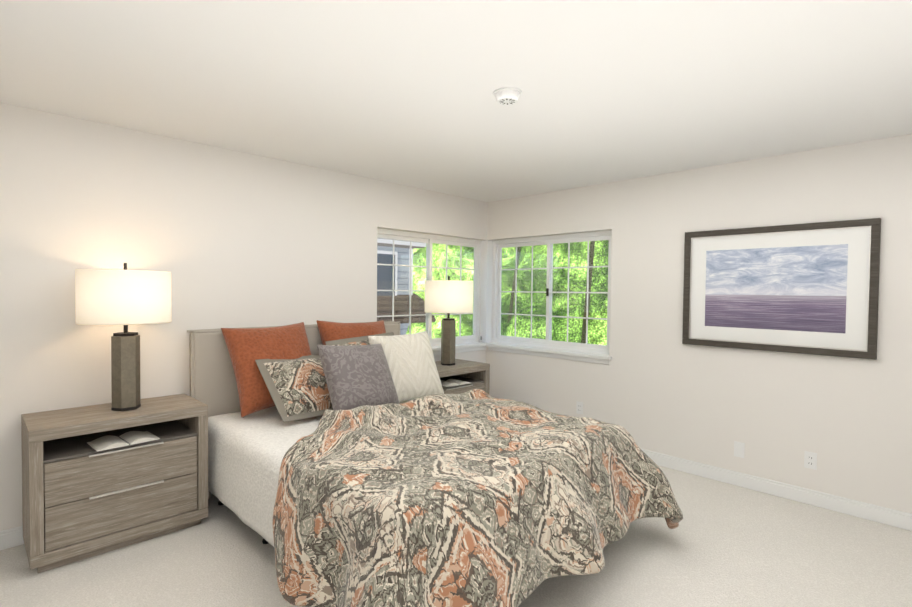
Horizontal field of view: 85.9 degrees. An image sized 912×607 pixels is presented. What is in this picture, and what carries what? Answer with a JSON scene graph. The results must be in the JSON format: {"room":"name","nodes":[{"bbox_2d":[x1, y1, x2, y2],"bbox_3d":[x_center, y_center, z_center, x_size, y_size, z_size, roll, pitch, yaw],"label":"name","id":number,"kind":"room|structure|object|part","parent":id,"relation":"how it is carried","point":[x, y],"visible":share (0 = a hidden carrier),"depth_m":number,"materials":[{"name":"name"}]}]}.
{"room":"bedroom","nodes":[
{"label":"bedroom","id":0,"kind":"room"},
{"bbox_2d":[0,102,491,530],"bbox_3d":[-1.413,0.114,3.843,5.100,2.440,0.150,-1,2,-45],"label":"wall","id":1,"kind":"structure","parent":0,"point":[227,238],"depth_m":3.21,"materials":[{"name":"paint"}]},
{"bbox_2d":[0,492,211,549],"bbox_3d":[-1.372,1.284,3.808,4.784,0.105,0.016,-1,2,-45],"label":"baseboard","id":2,"kind":"structure","parent":1,"relation":"attached to","point":[11,537],"depth_m":2.71,"materials":[{"name":"white wood"}]},
{"bbox_2d":[377,228,480,346],"bbox_3d":[-0.276,-0.129,5.043,1.490,1.150,0.075,-1,2,-45],"label":"window","id":3,"kind":"structure","parent":1,"relation":"in","point":[427,239],"depth_m":5.05,"materials":[{"name":"white plastic"}]},
{"bbox_2d":[432,342,488,355],"bbox_3d":[-0.215,0.483,4.991,1.550,0.079,0.135,-1,2,-45],"label":"window sill","id":4,"kind":"structure","parent":1,"relation":"attached to","point":[468,347],"depth_m":5.25,"materials":[{"name":"white"}]},
{"bbox_2d":[480,240,492,341],"bbox_3d":[0.342,-0.136,5.584,0.150,1.150,0.150,-1,2,-45],"label":"post","id":5,"kind":"object","parent":1,"relation":"in","point":[486,268],"visible":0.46,"depth_m":5.51,"materials":[{"name":"white paint"}]},
{"bbox_2d":[0,465,911,606],"bbox_3d":[0.321,1.426,2.123,5.100,0.060,5.100,-1,2,-45],"label":"floor","id":6,"kind":"structure","parent":0,"point":[722,544],"depth_m":2.57,"materials":[{"name":"carpet"}]},
{"bbox_2d":[21,394,207,572],"bbox_3d":[-1.970,0.986,2.869,0.828,0.735,0.462,-1,2,-45],"label":"nightstand","id":7,"kind":"object","parent":6,"relation":"on","point":[81,500],"visible":1,"depth_m":2.69,"materials":[{"name":"grey wood"}]},
{"bbox_2d":[75,263,170,410],"bbox_3d":[-1.932,0.190,2.869,0.462,0.854,0.462,-1,2,-45],"label":"lamp","id":8,"kind":"object","parent":7,"relation":"on","point":[125,297],"visible":1,"depth_m":2.73,"materials":[{"name":"white fabric"}]},
{"bbox_3d":[-1.930,-0.040,2.863,0.462,0.301,0.462,-1,2,-45],"label":"lamp shade","id":9,"kind":"part","parent":8,"relation":"part of","materials":[{"name":"white fabric"}]},
{"bbox_2d":[85,431,161,452],"bbox_3d":[-1.885,0.771,2.781,0.222,0.028,0.314,2,2,41],"label":"book","id":10,"kind":"object","parent":7,"relation":"in","point":[111,442],"visible":1,"depth_m":2.75,"materials":[{"name":"white paper"}]},
{"bbox_2d":[187,320,682,606],"bbox_3d":[-0.276,0.765,3.031,2.145,1.204,2.614,-1,2,-45],"label":"bed","id":11,"kind":"object","parent":6,"relation":"on","point":[365,464],"visible":1,"depth_m":2.45,"materials":[{"name":"multicoloured fabric"}]},
{"bbox_3d":[-0.391,1.301,3.139,1.502,0.125,2.070,-1,2,-45],"label":"frame","id":12,"kind":"part","parent":11,"relation":"part of","materials":[{"name":"beige fabric"}]},
{"bbox_3d":[-1.169,0.730,3.912,1.730,1.090,0.103,-1,2,-45],"label":"headboard","id":13,"kind":"part","parent":11,"relation":"part of","materials":[{"name":"fabric"}]},
{"bbox_2d":[317,343,399,409],"bbox_3d":[-0.652,0.514,3.340,0.568,0.498,0.337,-1,2,-45],"label":"pillow","id":14,"kind":"object","parent":11,"relation":"on","point":[355,375],"depth_m":3.25,"materials":[{"name":"grey fabric"}]},
{"bbox_2d":[368,331,443,401],"bbox_3d":[-0.378,0.485,3.787,0.572,0.539,0.325,-1,2,-45],"label":"pillow","id":15,"kind":"object","parent":11,"relation":"on","point":[410,360],"depth_m":3.70,"materials":[{"name":"white fabric"}]},
{"bbox_2d":[273,389,682,606],"bbox_3d":[0.083,1.009,2.674,2.164,0.766,1.602,-1,2,-45],"label":"duvet","id":16,"kind":"object","parent":11,"relation":"on","point":[472,498],"depth_m":2.12,"materials":[{"name":"multicoloured fabric"}]},
{"bbox_2d":[435,359,489,393],"bbox_3d":[-0.124,0.959,4.710,0.828,0.735,0.462,-1,2,-45],"label":"nightstand","id":17,"kind":"object","parent":6,"relation":"on","point":[476,374],"visible":0.23,"depth_m":4.74,"materials":[{"name":"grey wood"}]},
{"bbox_2d":[425,276,472,365],"bbox_3d":[-0.072,0.163,4.723,0.462,0.854,0.462,-1,2,-45],"label":"lamp","id":18,"kind":"object","parent":17,"relation":"on","point":[448,296],"visible":1,"depth_m":4.55,"materials":[{"name":"white fabric"}]},
{"bbox_3d":[-0.070,-0.067,4.717,0.462,0.301,0.462,-1,2,-45],"label":"lamp shade","id":19,"kind":"part","parent":18,"relation":"part of","materials":[{"name":"white fabric"}]},
{"bbox_2d":[440,379,471,387],"bbox_3d":[-0.036,0.744,4.624,0.314,0.028,0.222,-1,2,-40],"label":"book","id":20,"kind":"object","parent":17,"relation":"in","point":[450,383],"visible":0.9,"depth_m":4.58,"materials":[{"name":"white paper"}]},
{"bbox_2d":[0,0,911,201],"bbox_3d":[0.347,-1.083,2.059,5.100,0.080,5.100,-1,2,-45],"label":"ceiling","id":21,"kind":"structure","parent":0,"point":[398,91],"depth_m":2.30,"materials":[{"name":"paint"}]},
{"bbox_2d":[493,87,521,104],"bbox_3d":[0.257,-1.032,2.455,0.144,0.042,0.144,-1,2,-45],"label":"smoke detector","id":22,"kind":"object","parent":21,"relation":"attached to","point":[507,96],"visible":1,"depth_m":2.42,"materials":[{"name":"white plastic"}]},
{"bbox_2d":[486,134,911,513],"bbox_3d":[2.140,0.153,3.785,0.150,2.440,4.950,-1,2,-45],"label":"wall","id":23,"kind":"structure","parent":0,"point":[656,385],"depth_m":3.69,"materials":[{"name":"paint"}]},
{"bbox_2d":[487,342,611,364],"bbox_3d":[0.908,0.496,4.966,0.135,0.079,1.484,-1,2,-45],"label":"window sill","id":24,"kind":"structure","parent":23,"relation":"attached to","point":[599,358],"depth_m":4.85,"materials":[{"name":"white"}]},
{"bbox_2d":[492,230,611,353],"bbox_3d":[0.958,-0.116,5.041,0.075,1.150,1.490,-1,2,-45],"label":"window","id":25,"kind":"structure","parent":23,"relation":"in","point":[497,275],"depth_m":5.02,"materials":[{"name":"white plastic"}]},
{"bbox_2d":[576,401,582,414],"bbox_3d":[1.174,0.991,4.653,0.010,0.114,0.070,-1,2,-45],"label":"electrical outlet","id":26,"kind":"object","parent":23,"relation":"attached to","point":[579,407],"visible":1,"depth_m":4.65,"materials":[{"name":"white plastic"}]},
{"bbox_2d":[734,441,744,457],"bbox_3d":[2.134,1.101,3.693,0.008,0.114,0.070,-1,2,-45],"label":"switch plate","id":27,"kind":"object","parent":23,"relation":"attached to","point":[739,449],"visible":1,"depth_m":3.69,"materials":[{"name":"white plastic"}]},
{"bbox_2d":[640,448,911,530],"bbox_3d":[2.016,1.319,3.809,0.016,0.105,4.800,-1,2,-45],"label":"baseboard","id":28,"kind":"structure","parent":23,"relation":"attached to","point":[883,515],"depth_m":3.46,"materials":[{"name":"white wood"}]},
{"bbox_2d":[682,218,880,359],"bbox_3d":[2.258,-0.107,3.527,0.040,0.895,1.190,-1,2,-45],"label":"picture frame","id":29,"kind":"object","parent":23,"relation":"attached to","point":[809,288],"visible":0.98,"depth_m":3.45,"materials":[{"name":"brown wood"}]},
{"bbox_2d":[705,244,847,332],"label":"art","id":30,"kind":"object","parent":29,"relation":"attached to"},
{"bbox_2d":[804,451,816,469],"bbox_3d":[2.444,1.082,3.380,0.010,0.114,0.070,-1,2,-45],"label":"electrical outlet","id":31,"kind":"object","parent":23,"relation":"attached to","point":[810,460],"visible":1,"depth_m":3.38,"materials":[{"name":"white plastic"}]},
{"label":"outside","id":32,"kind":"structure","parent":0,"visible":0},
{"bbox_2d":[377,246,408,334],"bbox_3d":[-2.546,1.173,10.768,2.750,4.950,1.500,-1,2,-45],"label":"wall","id":33,"kind":"structure","parent":32,"point":[401,285],"depth_m":10.99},
{"bbox_2d":[377,253,394,295],"bbox_3d":[-1.527,-0.612,10.583,0.530,0.910,0.010,-1,2,-45],"label":"house window","id":34,"kind":"structure","parent":33,"relation":"attached to","point":[383,277],"depth_m":10.58,"materials":[{"name":"glass"}]},
{"bbox_2d":[377,238,424,248],"bbox_3d":[-2.568,-2.087,10.742,2.950,1.669,2.638,-1,2,-45],"label":"roof","id":35,"kind":"structure","parent":33,"relation":"on","point":[396,245],"depth_m":10.48,"materials":[{"name":"tile"}]},
{"bbox_2d":[377,238,425,295],"bbox_3d":[-1.865,1.143,10.083,2.850,5.060,0.470,-1,2,-45],"label":"trim","id":36,"kind":"structure","parent":33,"relation":"attached to","point":[399,243],"depth_m":10.78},
{"bbox_2d":[377,293,435,323],"bbox_3d":[-1.161,0.082,10.318,2.500,0.584,1.212,-1,2,-45],"label":"roof","id":37,"kind":"structure","parent":33,"relation":"attached to","point":[387,301],"depth_m":10.19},
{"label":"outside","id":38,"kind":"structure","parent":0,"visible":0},
{"bbox_2d":[406,313,439,333],"bbox_3d":[-0.283,0.986,10.776,1.785,2.155,1.695,-1,2,-45],"label":"tree","id":39,"kind":"object","parent":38,"point":[418,326],"depth_m":10.39,"materials":[{"name":"green plant"}]},
{"bbox_2d":[413,243,472,312],"bbox_3d":[-0.105,0.020,12.504,3.305,4.180,3.496,-1,2,-45],"label":"tree","id":40,"kind":"object","parent":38,"point":[435,275],"depth_m":11.21,"materials":[{"name":"green plant"}]},
{"bbox_2d":[432,313,472,337],"bbox_3d":[0.435,1.764,10.490,2.772,3.267,2.870,-1,2,-45],"label":"tree","id":41,"kind":"object","parent":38,"point":[465,328],"depth_m":9.83,"materials":[{"name":"green plant"}]},
{"bbox_2d":[448,245,521,261],"bbox_3d":[1.315,-2.179,11.494,3.350,4.303,3.198,-1,2,-45],"label":"tree","id":42,"kind":"object","parent":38,"point":[508,253],"depth_m":10.71,"materials":[{"name":"green plant"}]},
{"bbox_2d":[507,247,520,322],"bbox_3d":[0.959,0.515,9.119,0.090,6.437,1.038,-1,2,-45],"label":"trunk","id":43,"kind":"object","parent":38,"point":[512,294],"depth_m":8.99,"materials":[{"name":"brown plant"}]},
{"bbox_2d":[581,241,594,342],"bbox_3d":[2.147,0.523,8.228,0.608,6.486,0.120,2,2,42],"label":"trunk","id":44,"kind":"object","parent":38,"point":[591,254],"depth_m":8.12,"materials":[{"name":"brown plant"}]},
{"bbox_2d":[501,240,608,344],"bbox_3d":[2.220,0.520,9.863,3.452,4.455,3.406,-1,2,-45],"label":"tree","id":45,"kind":"object","parent":44,"relation":"attached to","point":[575,260],"depth_m":8.66,"materials":[{"name":"green plant"}]}
]}

